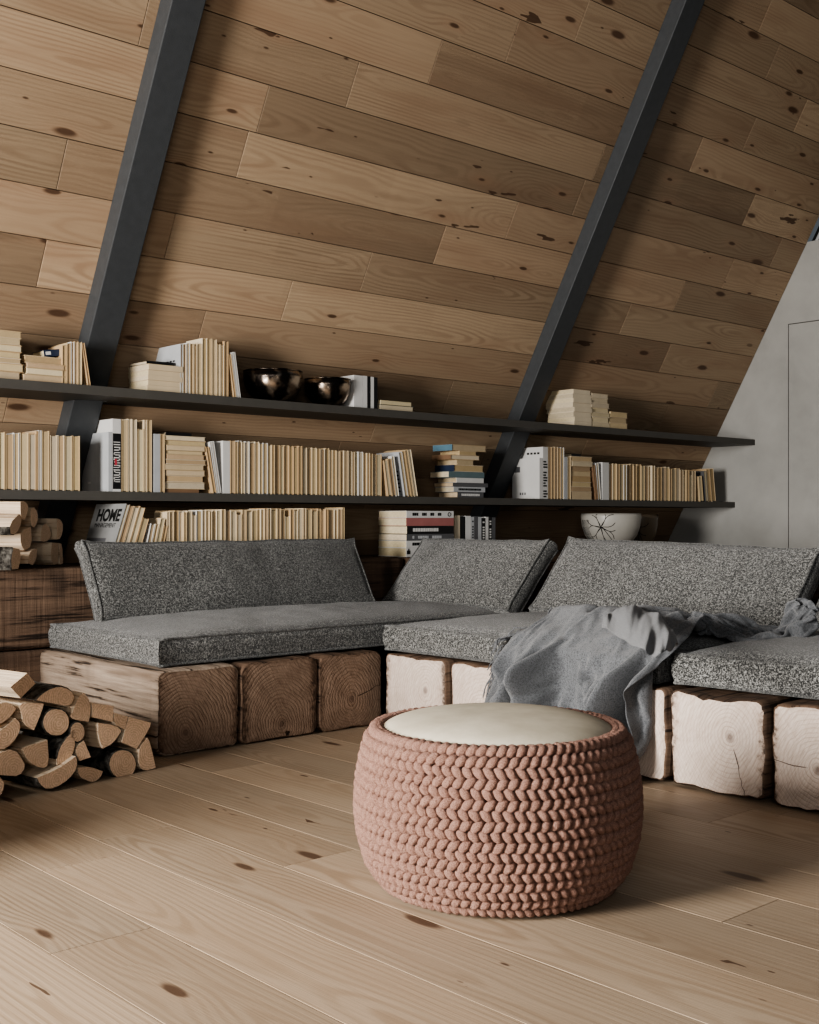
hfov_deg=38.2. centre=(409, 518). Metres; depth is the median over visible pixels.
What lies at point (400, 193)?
ceiling
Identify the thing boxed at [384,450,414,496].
book
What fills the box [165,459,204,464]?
book
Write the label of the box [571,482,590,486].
book
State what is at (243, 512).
book
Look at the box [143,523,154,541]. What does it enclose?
book
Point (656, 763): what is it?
timber beam
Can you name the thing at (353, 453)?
book
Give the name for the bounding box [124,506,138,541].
book
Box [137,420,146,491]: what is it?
book
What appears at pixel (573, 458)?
book
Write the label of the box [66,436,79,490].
book
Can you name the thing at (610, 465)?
book
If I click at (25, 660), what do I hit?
timber beam
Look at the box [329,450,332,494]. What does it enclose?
book
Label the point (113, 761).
log
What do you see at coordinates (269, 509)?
book
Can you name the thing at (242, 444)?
book
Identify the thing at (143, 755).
log
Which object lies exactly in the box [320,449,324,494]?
book
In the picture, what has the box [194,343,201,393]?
book
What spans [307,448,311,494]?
book
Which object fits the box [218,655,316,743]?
timber beam
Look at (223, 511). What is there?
book
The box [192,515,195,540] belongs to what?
book
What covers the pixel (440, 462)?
book
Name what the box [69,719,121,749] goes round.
log
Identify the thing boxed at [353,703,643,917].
knitted pouf
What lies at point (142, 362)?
magazine
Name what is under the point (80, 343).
book
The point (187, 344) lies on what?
book
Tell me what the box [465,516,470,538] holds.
book
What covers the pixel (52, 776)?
log
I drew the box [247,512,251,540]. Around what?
book
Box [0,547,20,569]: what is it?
log
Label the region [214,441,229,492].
book
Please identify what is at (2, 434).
book
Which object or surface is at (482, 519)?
book
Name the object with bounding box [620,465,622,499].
book
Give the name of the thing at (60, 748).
log
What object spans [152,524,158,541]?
book
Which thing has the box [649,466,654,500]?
book
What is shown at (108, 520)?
magazine
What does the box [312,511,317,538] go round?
book
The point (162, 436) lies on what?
book
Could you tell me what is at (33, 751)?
log
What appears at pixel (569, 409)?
book
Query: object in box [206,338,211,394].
book
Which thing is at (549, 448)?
book
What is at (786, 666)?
seat cushion
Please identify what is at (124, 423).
book
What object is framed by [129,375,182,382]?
book
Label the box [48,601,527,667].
seat cushion
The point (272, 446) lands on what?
book
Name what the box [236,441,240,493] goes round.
book
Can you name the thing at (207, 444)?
book
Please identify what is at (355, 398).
book
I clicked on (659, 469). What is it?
book
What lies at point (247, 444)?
book
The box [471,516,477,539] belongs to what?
book
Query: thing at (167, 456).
book
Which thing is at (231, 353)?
book
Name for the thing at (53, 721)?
log
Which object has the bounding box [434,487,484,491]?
book
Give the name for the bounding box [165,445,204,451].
book
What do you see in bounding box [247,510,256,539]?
book
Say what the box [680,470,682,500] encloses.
book
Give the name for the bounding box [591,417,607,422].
book
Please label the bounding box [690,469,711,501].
book
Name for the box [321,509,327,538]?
book
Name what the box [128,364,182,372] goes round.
book
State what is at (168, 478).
book
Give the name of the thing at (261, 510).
book
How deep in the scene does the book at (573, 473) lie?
7.93 m
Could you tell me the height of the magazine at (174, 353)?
0.237 m
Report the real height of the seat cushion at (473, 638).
0.160 m
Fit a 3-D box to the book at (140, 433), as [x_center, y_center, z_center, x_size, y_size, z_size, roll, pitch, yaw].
[-1.350,-0.283,5.779,0.032,0.305,0.157,0,0,-42]
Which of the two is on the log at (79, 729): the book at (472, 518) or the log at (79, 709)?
the log at (79, 709)
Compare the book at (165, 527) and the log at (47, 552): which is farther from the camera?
the book at (165, 527)
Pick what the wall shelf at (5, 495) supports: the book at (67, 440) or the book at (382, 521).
the book at (67, 440)
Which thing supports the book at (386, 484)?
on the wall shelf at (5, 495)
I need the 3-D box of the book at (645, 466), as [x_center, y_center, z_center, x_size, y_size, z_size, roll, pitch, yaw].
[1.662,-0.253,8.509,0.032,0.245,0.170,0,0,-42]
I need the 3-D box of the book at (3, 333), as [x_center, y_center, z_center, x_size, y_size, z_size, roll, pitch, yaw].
[-1.799,-0.798,5.158,0.152,0.030,0.169,0,0,-42]
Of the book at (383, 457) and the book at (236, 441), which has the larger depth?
the book at (383, 457)
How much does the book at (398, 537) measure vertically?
0.037 m
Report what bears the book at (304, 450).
on the wall shelf at (5, 495)
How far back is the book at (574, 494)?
7.93 m
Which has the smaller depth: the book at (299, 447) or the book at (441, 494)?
the book at (299, 447)
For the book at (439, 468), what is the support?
on the book at (444, 474)
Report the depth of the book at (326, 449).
6.50 m
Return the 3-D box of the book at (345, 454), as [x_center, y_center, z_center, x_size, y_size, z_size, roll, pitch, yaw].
[-0.403,-0.255,6.625,0.032,0.248,0.158,0,0,-42]
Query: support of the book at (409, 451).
on the wall shelf at (5, 495)
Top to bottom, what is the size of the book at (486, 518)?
0.227 m
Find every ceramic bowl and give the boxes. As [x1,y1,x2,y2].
[581,513,641,540]
[633,514,657,540]
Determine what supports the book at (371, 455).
on the wall shelf at (5, 495)
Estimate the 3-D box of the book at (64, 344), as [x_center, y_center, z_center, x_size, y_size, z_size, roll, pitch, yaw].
[-1.574,-0.695,5.351,0.018,0.185,0.157,0,0,-42]
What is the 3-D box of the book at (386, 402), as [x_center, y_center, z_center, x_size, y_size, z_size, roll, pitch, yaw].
[-0.123,-0.644,6.650,0.234,0.027,0.150,0,0,-42]
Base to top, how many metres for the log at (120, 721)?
0.067 m
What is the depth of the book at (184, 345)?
5.69 m
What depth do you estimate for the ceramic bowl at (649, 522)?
8.54 m
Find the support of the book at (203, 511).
on the timber beam at (34, 597)
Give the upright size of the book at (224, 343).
0.275 m
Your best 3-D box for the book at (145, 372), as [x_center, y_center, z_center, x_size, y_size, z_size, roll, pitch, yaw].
[-1.223,-0.690,5.694,0.183,0.023,0.194,0,0,-42]
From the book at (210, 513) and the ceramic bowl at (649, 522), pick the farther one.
the ceramic bowl at (649, 522)
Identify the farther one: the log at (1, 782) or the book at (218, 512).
the book at (218, 512)
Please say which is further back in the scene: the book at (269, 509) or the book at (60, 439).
the book at (269, 509)
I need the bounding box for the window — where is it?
[812,227,818,240]
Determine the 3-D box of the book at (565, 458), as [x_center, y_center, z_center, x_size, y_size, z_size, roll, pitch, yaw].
[0.978,-0.270,7.877,0.028,0.279,0.167,0,0,-42]
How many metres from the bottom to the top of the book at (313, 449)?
0.257 m
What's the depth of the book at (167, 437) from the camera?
5.89 m
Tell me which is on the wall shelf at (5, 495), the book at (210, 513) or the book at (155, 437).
the book at (155, 437)
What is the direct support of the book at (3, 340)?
on the book at (3, 347)
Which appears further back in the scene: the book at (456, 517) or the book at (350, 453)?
the book at (456, 517)
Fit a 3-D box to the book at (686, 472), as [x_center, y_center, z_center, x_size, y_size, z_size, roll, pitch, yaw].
[2.007,-0.246,8.781,0.034,0.232,0.138,0,0,-42]
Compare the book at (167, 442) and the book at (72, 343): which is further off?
the book at (167, 442)
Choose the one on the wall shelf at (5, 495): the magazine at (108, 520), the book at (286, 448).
the book at (286, 448)
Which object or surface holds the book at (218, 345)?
on the wall shelf at (9, 388)
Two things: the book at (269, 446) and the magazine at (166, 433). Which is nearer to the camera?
the magazine at (166, 433)
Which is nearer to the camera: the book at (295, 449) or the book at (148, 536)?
the book at (148, 536)
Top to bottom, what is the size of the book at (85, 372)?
0.192 m
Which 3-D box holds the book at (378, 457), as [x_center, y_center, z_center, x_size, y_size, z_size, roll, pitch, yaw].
[-0.225,-0.249,6.796,0.040,0.237,0.154,0,0,-42]
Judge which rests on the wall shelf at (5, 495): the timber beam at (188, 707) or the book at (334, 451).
the book at (334, 451)
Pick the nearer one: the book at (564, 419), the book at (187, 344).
the book at (187, 344)
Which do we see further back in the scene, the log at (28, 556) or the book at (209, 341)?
the book at (209, 341)
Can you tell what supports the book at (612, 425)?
on the wall shelf at (9, 388)
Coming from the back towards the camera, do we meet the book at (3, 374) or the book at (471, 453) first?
the book at (471, 453)
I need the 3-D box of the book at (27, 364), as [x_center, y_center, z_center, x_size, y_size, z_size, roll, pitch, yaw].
[-1.658,-0.672,5.281,0.176,0.021,0.172,0,0,-42]
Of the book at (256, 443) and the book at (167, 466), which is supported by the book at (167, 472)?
the book at (167, 466)
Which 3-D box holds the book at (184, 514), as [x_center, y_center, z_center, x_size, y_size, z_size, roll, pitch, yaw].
[-1.155,0.091,5.846,0.016,0.247,0.185,0,0,-42]
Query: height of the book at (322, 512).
0.263 m
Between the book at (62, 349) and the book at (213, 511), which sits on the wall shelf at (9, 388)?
the book at (62, 349)
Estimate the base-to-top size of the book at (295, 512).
0.257 m
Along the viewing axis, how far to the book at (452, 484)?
7.24 m
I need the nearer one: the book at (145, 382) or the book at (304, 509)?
the book at (145, 382)
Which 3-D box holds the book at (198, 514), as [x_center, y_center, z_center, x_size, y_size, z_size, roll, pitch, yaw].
[-1.083,0.086,5.890,0.030,0.256,0.141,0,0,-42]
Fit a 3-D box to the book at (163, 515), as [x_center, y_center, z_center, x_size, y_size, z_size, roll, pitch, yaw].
[-1.204,0.090,5.763,0.015,0.248,0.120,0,0,-42]
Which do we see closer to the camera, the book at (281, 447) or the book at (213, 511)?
the book at (213, 511)
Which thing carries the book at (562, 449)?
on the wall shelf at (5, 495)
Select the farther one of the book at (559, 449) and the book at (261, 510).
the book at (559, 449)
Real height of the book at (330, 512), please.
0.265 m
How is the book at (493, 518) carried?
on the timber beam at (405, 559)
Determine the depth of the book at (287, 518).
6.20 m
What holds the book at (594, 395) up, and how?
on the book at (596, 400)
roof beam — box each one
[37,0,205,556]
[470,0,704,518]
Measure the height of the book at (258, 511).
0.263 m
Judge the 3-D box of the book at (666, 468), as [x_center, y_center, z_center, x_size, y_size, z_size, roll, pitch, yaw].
[1.822,-0.254,8.632,0.042,0.247,0.143,0,0,-42]
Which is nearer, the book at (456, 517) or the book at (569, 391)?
the book at (456, 517)
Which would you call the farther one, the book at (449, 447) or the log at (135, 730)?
the book at (449, 447)
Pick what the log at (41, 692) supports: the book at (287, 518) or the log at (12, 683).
the log at (12, 683)
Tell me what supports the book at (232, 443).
on the wall shelf at (5, 495)
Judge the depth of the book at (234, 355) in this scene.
5.89 m
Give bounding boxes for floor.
[0,681,818,1023]
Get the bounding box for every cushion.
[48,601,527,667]
[74,537,375,621]
[382,537,558,612]
[383,612,732,683]
[528,536,818,625]
[671,632,818,699]
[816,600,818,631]
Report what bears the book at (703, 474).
on the wall shelf at (5, 495)
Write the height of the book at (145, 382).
0.023 m
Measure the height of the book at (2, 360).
0.023 m
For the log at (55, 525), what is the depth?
5.56 m
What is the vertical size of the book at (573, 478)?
0.036 m
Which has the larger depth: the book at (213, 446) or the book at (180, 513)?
the book at (213, 446)
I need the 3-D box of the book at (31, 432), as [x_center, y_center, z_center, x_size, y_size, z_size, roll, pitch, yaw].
[-1.738,-0.265,5.425,0.010,0.269,0.150,0,0,-42]
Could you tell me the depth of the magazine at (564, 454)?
7.93 m
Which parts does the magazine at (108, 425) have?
spine panel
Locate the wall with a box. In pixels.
[668,240,818,547]
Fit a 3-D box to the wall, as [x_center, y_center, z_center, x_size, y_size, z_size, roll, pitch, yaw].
[4.907,-0.562,6.506,0.100,2.925,9.120,0,0,-42]
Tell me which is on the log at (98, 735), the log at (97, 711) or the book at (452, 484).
the log at (97, 711)
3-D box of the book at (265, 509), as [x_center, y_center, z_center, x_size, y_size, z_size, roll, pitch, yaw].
[-0.779,0.080,6.146,0.020,0.269,0.127,0,0,-42]
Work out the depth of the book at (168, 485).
5.89 m
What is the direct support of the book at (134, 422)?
on the wall shelf at (5, 495)
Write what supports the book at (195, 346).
on the wall shelf at (9, 388)
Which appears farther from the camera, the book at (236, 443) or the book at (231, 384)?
the book at (236, 443)
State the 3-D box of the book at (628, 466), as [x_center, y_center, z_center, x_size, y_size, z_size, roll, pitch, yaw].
[1.483,-0.256,8.330,0.034,0.250,0.150,0,0,-42]
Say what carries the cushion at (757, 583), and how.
on the seat cushion at (473, 638)
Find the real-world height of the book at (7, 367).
0.034 m
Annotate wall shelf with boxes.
[0,378,754,446]
[0,490,734,507]
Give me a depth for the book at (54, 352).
5.28 m
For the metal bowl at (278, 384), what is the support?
on the wall shelf at (9, 388)
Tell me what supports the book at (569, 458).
on the wall shelf at (5, 495)
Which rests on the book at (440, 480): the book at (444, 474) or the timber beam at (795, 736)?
the book at (444, 474)
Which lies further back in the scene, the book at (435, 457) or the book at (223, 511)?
the book at (435, 457)
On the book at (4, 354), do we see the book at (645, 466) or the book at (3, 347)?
the book at (3, 347)
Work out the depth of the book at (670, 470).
8.60 m
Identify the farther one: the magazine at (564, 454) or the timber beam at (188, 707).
the magazine at (564, 454)
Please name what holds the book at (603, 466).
on the wall shelf at (5, 495)
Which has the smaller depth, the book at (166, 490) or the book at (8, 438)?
the book at (8, 438)
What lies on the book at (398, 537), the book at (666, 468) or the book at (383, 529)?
the book at (383, 529)
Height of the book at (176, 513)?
0.255 m
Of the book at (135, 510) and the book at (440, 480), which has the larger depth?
the book at (440, 480)
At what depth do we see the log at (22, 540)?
5.21 m
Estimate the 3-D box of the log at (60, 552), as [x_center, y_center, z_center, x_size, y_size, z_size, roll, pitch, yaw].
[-1.764,0.165,5.646,0.220,0.106,0.042,0,0,10]
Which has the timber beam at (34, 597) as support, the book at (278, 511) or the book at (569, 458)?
the book at (278, 511)
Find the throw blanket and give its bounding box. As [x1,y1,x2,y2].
[482,598,818,758]
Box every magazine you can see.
[82,432,111,490]
[86,504,129,541]
[95,419,120,491]
[130,361,174,366]
[152,432,191,436]
[156,344,182,392]
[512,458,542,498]
[520,447,547,498]
[564,454,580,456]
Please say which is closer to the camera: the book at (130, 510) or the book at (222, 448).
the book at (130, 510)
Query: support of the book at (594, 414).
on the book at (594, 419)
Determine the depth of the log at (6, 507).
5.17 m
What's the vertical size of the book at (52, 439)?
0.252 m
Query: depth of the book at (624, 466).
8.23 m
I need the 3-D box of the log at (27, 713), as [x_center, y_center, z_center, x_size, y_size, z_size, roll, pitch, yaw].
[-1.326,0.644,3.940,0.240,0.095,0.095,0,0,39]
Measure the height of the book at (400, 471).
0.259 m
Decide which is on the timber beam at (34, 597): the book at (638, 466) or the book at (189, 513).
the book at (189, 513)
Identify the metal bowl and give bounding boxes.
[243,368,302,400]
[304,377,350,405]
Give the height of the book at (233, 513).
0.253 m
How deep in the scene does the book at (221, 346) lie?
5.84 m
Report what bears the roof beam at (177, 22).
attached to the ceiling
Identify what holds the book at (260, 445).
on the wall shelf at (5, 495)
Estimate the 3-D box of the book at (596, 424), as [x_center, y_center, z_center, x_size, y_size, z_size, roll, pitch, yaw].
[1.207,-0.619,7.878,0.181,0.032,0.183,0,0,-42]
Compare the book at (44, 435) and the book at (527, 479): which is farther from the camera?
the book at (527, 479)
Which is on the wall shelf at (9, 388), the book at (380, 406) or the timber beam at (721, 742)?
the book at (380, 406)
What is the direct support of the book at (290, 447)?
on the wall shelf at (5, 495)
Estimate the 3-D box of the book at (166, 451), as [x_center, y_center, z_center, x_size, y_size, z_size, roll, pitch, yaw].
[-1.181,-0.330,5.962,0.213,0.019,0.192,0,0,-42]
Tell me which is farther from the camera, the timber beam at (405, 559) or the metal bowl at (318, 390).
the timber beam at (405, 559)
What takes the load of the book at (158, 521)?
on the timber beam at (34, 597)
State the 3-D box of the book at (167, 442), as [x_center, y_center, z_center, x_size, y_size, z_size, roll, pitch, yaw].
[-1.182,-0.377,5.966,0.239,0.024,0.198,0,0,-42]
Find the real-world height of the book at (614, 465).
0.252 m
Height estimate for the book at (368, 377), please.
0.176 m
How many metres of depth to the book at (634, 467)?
8.32 m
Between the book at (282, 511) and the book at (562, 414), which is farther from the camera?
the book at (562, 414)
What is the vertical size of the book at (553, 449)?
0.337 m
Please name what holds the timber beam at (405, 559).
on the floor
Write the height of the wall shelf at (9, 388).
0.042 m
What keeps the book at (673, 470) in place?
on the wall shelf at (5, 495)
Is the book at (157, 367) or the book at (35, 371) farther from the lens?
the book at (157, 367)
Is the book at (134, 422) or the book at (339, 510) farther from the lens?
the book at (339, 510)
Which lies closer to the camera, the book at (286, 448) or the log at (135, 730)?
the log at (135, 730)
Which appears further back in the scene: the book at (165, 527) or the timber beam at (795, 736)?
the book at (165, 527)
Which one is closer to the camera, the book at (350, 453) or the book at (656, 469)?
the book at (350, 453)
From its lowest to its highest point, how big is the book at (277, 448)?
0.260 m
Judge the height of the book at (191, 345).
0.245 m
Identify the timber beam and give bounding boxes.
[0,556,402,650]
[0,646,401,700]
[40,649,237,755]
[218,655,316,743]
[293,648,381,731]
[359,550,561,567]
[386,652,464,713]
[451,660,494,703]
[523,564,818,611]
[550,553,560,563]
[639,681,700,780]
[670,687,804,798]
[772,698,818,810]
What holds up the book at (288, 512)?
on the timber beam at (34, 597)
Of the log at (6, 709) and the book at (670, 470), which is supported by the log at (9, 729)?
the log at (6, 709)
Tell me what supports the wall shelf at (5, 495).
attached to the wall
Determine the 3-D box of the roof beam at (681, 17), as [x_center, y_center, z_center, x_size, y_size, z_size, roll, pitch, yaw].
[1.115,-1.700,7.214,0.153,5.195,2.969,0,0,-42]
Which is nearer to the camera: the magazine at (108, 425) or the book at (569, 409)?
the magazine at (108, 425)
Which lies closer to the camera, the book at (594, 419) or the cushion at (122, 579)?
the cushion at (122, 579)
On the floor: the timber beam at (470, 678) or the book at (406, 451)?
the timber beam at (470, 678)
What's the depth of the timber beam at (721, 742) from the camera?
3.85 m
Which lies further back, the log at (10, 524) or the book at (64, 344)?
the book at (64, 344)
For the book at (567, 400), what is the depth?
7.70 m
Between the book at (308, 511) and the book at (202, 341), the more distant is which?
the book at (308, 511)
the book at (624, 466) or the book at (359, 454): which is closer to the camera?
the book at (359, 454)
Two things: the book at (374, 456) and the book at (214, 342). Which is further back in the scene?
the book at (374, 456)
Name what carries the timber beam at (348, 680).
on the floor
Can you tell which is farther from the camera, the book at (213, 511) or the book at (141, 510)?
the book at (213, 511)
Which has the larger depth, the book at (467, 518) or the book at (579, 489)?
the book at (579, 489)
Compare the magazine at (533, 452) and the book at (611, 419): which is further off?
the book at (611, 419)
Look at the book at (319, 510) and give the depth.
6.35 m
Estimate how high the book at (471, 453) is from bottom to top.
0.024 m
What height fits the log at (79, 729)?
0.076 m
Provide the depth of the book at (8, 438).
5.29 m
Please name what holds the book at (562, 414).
on the book at (564, 419)
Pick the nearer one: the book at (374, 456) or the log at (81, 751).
the log at (81, 751)
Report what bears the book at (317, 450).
on the wall shelf at (5, 495)
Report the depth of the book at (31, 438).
5.36 m
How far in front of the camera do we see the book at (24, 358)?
5.21 m
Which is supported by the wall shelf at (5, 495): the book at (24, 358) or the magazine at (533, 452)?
the magazine at (533, 452)
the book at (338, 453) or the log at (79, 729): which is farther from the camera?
the book at (338, 453)
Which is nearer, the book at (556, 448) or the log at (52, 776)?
the log at (52, 776)
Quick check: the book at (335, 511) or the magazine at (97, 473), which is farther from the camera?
the book at (335, 511)
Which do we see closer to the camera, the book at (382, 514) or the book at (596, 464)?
the book at (382, 514)
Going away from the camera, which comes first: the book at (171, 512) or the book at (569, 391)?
the book at (171, 512)
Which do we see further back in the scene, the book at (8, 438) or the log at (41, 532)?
the log at (41, 532)
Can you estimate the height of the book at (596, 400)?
0.032 m
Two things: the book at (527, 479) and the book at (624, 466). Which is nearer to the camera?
the book at (527, 479)
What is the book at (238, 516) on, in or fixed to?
on the timber beam at (34, 597)
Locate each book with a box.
[0,330,21,338]
[0,337,20,345]
[0,344,21,352]
[0,351,20,358]
[0,357,20,364]
[0,363,23,373]
[0,371,18,378]
[0,432,4,489]
[5,434,12,489]
[6,433,18,489]
[14,433,27,489]
[19,367,62,376]
[19,374,64,382]
[20,355,61,364]
[21,362,64,370]
[22,431,37,489]
[28,434,35,489]
[30,430,40,489]
[33,349,58,356]
[41,431,48,489]
[48,345,66,382]
[49,435,56,490]
[52,343,70,383]
[56,435,63,490]
[64,436,71,490]
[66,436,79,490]
[68,342,73,383]
[73,341,77,383]
[78,342,81,384]
[82,343,90,384]
[119,506,133,541]
[121,419,127,491]
[122,419,131,491]
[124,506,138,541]
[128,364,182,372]
[128,370,181,377]
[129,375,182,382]
[129,380,181,387]
[130,385,181,392]
[130,506,144,541]
[132,419,136,491]
[136,517,148,541]
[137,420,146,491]
[137,429,143,491]
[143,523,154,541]
[145,518,164,541]
[147,420,151,491]
[152,434,159,491]
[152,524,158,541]
[154,512,169,540]
[155,511,178,540]
[159,511,173,540]
[160,434,164,491]
[161,525,167,540]
[165,435,205,441]
[165,440,205,446]
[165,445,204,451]
[165,450,201,454]
[165,454,203,459]
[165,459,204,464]
[165,464,203,470]
[165,470,203,475]
[165,475,203,482]
[165,482,204,489]
[165,489,198,492]
[179,511,191,540]
[179,512,181,540]
[182,512,186,540]
[183,343,189,392]
[183,344,185,392]
[186,338,206,394]
[188,510,205,540]
[190,343,193,393]
[192,510,201,540]
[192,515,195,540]
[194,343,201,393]
[194,345,196,393]
[199,447,215,492]
[205,442,218,492]
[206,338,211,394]
[206,510,215,539]
[206,511,208,539]
[209,441,220,492]
[209,512,211,539]
[212,339,216,395]
[213,509,225,539]
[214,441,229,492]
[216,510,220,539]
[217,341,227,396]
[217,344,219,395]
[220,345,223,395]
[226,511,230,540]
[228,352,238,396]
[228,354,235,396]
[229,510,246,540]
[230,352,240,397]
[230,441,234,493]
[231,511,235,540]
[235,441,237,493]
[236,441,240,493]
[236,514,241,540]
[239,442,244,493]
[243,441,249,493]
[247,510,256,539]
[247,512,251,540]
[248,509,263,539]
[250,442,258,493]
[250,443,254,493]
[251,508,270,538]
[252,508,267,539]
[257,510,259,539]
[259,443,267,493]
[259,444,262,493]
[268,445,270,493]
[271,445,274,493]
[271,509,280,538]
[271,510,275,538]
[275,445,279,493]
[280,446,283,493]
[281,445,288,493]
[281,509,293,538]
[281,510,284,538]
[285,508,305,538]
[285,516,289,538]
[289,446,292,494]
[293,446,301,494]
[293,447,297,494]
[294,509,302,538]
[294,511,297,538]
[302,447,306,494]
[306,509,311,538]
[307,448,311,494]
[308,448,316,494]
[312,509,320,538]
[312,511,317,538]
[316,449,319,494]
[320,448,328,494]
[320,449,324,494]
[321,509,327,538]
[321,510,323,538]
[325,507,344,538]
[328,509,341,538]
[328,510,333,538]
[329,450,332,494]
[333,450,335,494]
[334,510,337,538]
[336,451,340,494]
[341,375,362,407]
[341,451,348,494]
[341,452,341,494]
[348,451,351,495]
[352,452,354,495]
[355,452,356,495]
[356,452,362,495]
[363,376,366,407]
[363,453,366,495]
[367,376,370,407]
[367,453,369,495]
[370,454,372,495]
[371,377,373,407]
[373,454,381,495]
[373,455,375,495]
[374,377,377,408]
[377,452,407,495]
[378,399,411,406]
[378,404,412,411]
[378,511,453,517]
[378,518,453,525]
[378,540,420,547]
[378,547,416,556]
[379,526,453,533]
[379,534,453,540]
[382,456,398,495]
[382,458,395,495]
[382,460,391,495]
[383,451,411,496]
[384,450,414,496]
[408,450,417,496]
[430,471,483,477]
[432,455,479,460]
[433,444,485,452]
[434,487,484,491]
[435,465,482,471]
[435,482,487,487]
[437,478,483,482]
[438,460,473,464]
[438,492,483,497]
[440,451,476,455]
[454,515,459,538]
[460,516,464,538]
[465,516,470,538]
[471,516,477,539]
[471,517,473,538]
[478,517,480,539]
[481,517,487,539]
[481,518,484,539]
[488,517,491,539]
[492,517,494,539]
[546,398,590,404]
[546,402,590,408]
[546,407,591,413]
[548,393,590,399]
[548,411,590,418]
[548,417,591,422]
[548,447,551,498]
[550,389,589,395]
[552,447,554,498]
[552,447,557,498]
[556,421,591,425]
[558,447,563,498]
[558,448,560,498]
[564,456,591,461]
[564,457,567,498]
[568,457,570,498]
[571,461,591,466]
[571,466,589,470]
[571,471,589,476]
[571,476,589,481]
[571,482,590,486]
[571,487,591,491]
[571,491,591,499]
[589,465,597,499]
[590,393,607,398]
[591,397,607,403]
[591,402,609,408]
[591,407,607,412]
[591,412,608,417]
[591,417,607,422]
[591,422,609,427]
[592,463,600,499]
[597,462,608,499]
[608,411,626,418]
[608,417,625,423]
[609,422,626,428]
[609,464,612,499]
[611,463,615,499]
[616,464,619,499]
[620,464,632,499]
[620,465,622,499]
[623,465,626,499]
[626,464,629,499]
[633,464,640,499]
[633,466,636,499]
[640,466,644,500]
[645,466,649,499]
[645,467,648,500]
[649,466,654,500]
[655,467,664,500]
[655,468,657,500]
[658,468,661,500]
[665,467,668,500]
[669,468,679,500]
[669,469,671,500]
[672,469,675,500]
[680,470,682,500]
[683,470,688,500]
[683,474,684,500]
[689,471,695,500]
[689,475,691,500]
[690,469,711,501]
[696,471,707,501]
[696,476,702,500]
[709,468,715,501]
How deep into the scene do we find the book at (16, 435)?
5.31 m
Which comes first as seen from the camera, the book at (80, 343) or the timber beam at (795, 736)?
the timber beam at (795, 736)
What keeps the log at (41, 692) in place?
on the log at (53, 721)
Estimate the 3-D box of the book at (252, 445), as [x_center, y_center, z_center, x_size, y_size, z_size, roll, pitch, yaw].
[-0.864,-0.263,6.208,0.029,0.264,0.140,0,0,-42]
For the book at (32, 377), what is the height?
0.030 m
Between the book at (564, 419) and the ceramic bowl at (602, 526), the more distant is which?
the ceramic bowl at (602, 526)
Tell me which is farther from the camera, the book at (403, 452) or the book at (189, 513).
the book at (403, 452)
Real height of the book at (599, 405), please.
0.029 m
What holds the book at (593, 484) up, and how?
on the wall shelf at (5, 495)
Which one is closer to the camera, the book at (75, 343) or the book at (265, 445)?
the book at (75, 343)
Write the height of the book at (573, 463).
0.033 m
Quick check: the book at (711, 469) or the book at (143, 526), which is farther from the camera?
the book at (711, 469)
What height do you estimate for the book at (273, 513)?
0.261 m
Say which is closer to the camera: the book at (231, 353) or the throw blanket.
the throw blanket
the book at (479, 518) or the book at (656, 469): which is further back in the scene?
the book at (656, 469)
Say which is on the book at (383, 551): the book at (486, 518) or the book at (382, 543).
the book at (382, 543)
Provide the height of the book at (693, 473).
0.226 m
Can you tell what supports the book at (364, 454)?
on the wall shelf at (5, 495)
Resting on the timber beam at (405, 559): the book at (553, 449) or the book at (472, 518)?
the book at (472, 518)
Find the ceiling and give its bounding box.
[0,0,818,562]
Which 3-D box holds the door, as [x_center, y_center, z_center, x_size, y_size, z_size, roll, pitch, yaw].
[3.144,-0.297,8.439,0.058,2.395,1.050,0,0,-42]
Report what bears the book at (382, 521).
on the book at (383, 529)
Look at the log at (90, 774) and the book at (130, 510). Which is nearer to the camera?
the log at (90, 774)
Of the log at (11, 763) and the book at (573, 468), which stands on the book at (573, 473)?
the book at (573, 468)
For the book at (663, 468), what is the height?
0.243 m
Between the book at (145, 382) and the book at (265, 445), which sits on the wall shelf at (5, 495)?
the book at (265, 445)
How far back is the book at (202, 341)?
5.77 m
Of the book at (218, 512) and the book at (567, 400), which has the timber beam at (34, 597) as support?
the book at (218, 512)
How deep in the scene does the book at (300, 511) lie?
6.25 m
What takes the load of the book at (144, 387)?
on the wall shelf at (9, 388)
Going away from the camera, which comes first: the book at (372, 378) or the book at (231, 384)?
the book at (231, 384)
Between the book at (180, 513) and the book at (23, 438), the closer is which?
the book at (23, 438)
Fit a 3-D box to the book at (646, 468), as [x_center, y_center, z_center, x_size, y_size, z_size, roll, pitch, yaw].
[1.645,-0.251,8.459,0.040,0.241,0.126,0,0,-42]
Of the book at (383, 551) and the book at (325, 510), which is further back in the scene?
the book at (383, 551)
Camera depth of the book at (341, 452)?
6.57 m
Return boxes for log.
[0,501,27,519]
[0,514,20,534]
[0,526,31,550]
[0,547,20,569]
[0,670,34,697]
[0,696,43,729]
[0,701,15,723]
[0,717,19,748]
[0,748,24,775]
[0,754,77,788]
[0,779,3,794]
[6,734,48,767]
[19,549,36,565]
[20,507,37,526]
[20,705,69,736]
[21,681,73,704]
[22,730,74,764]
[28,542,57,564]
[31,523,50,541]
[33,691,89,721]
[37,518,62,539]
[55,543,62,564]
[65,720,84,742]
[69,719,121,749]
[71,764,102,781]
[73,740,90,760]
[77,746,135,776]
[89,713,127,729]
[90,702,113,721]
[110,737,155,769]
[113,717,150,748]
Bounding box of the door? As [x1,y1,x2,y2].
[789,321,818,547]
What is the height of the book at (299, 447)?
0.262 m

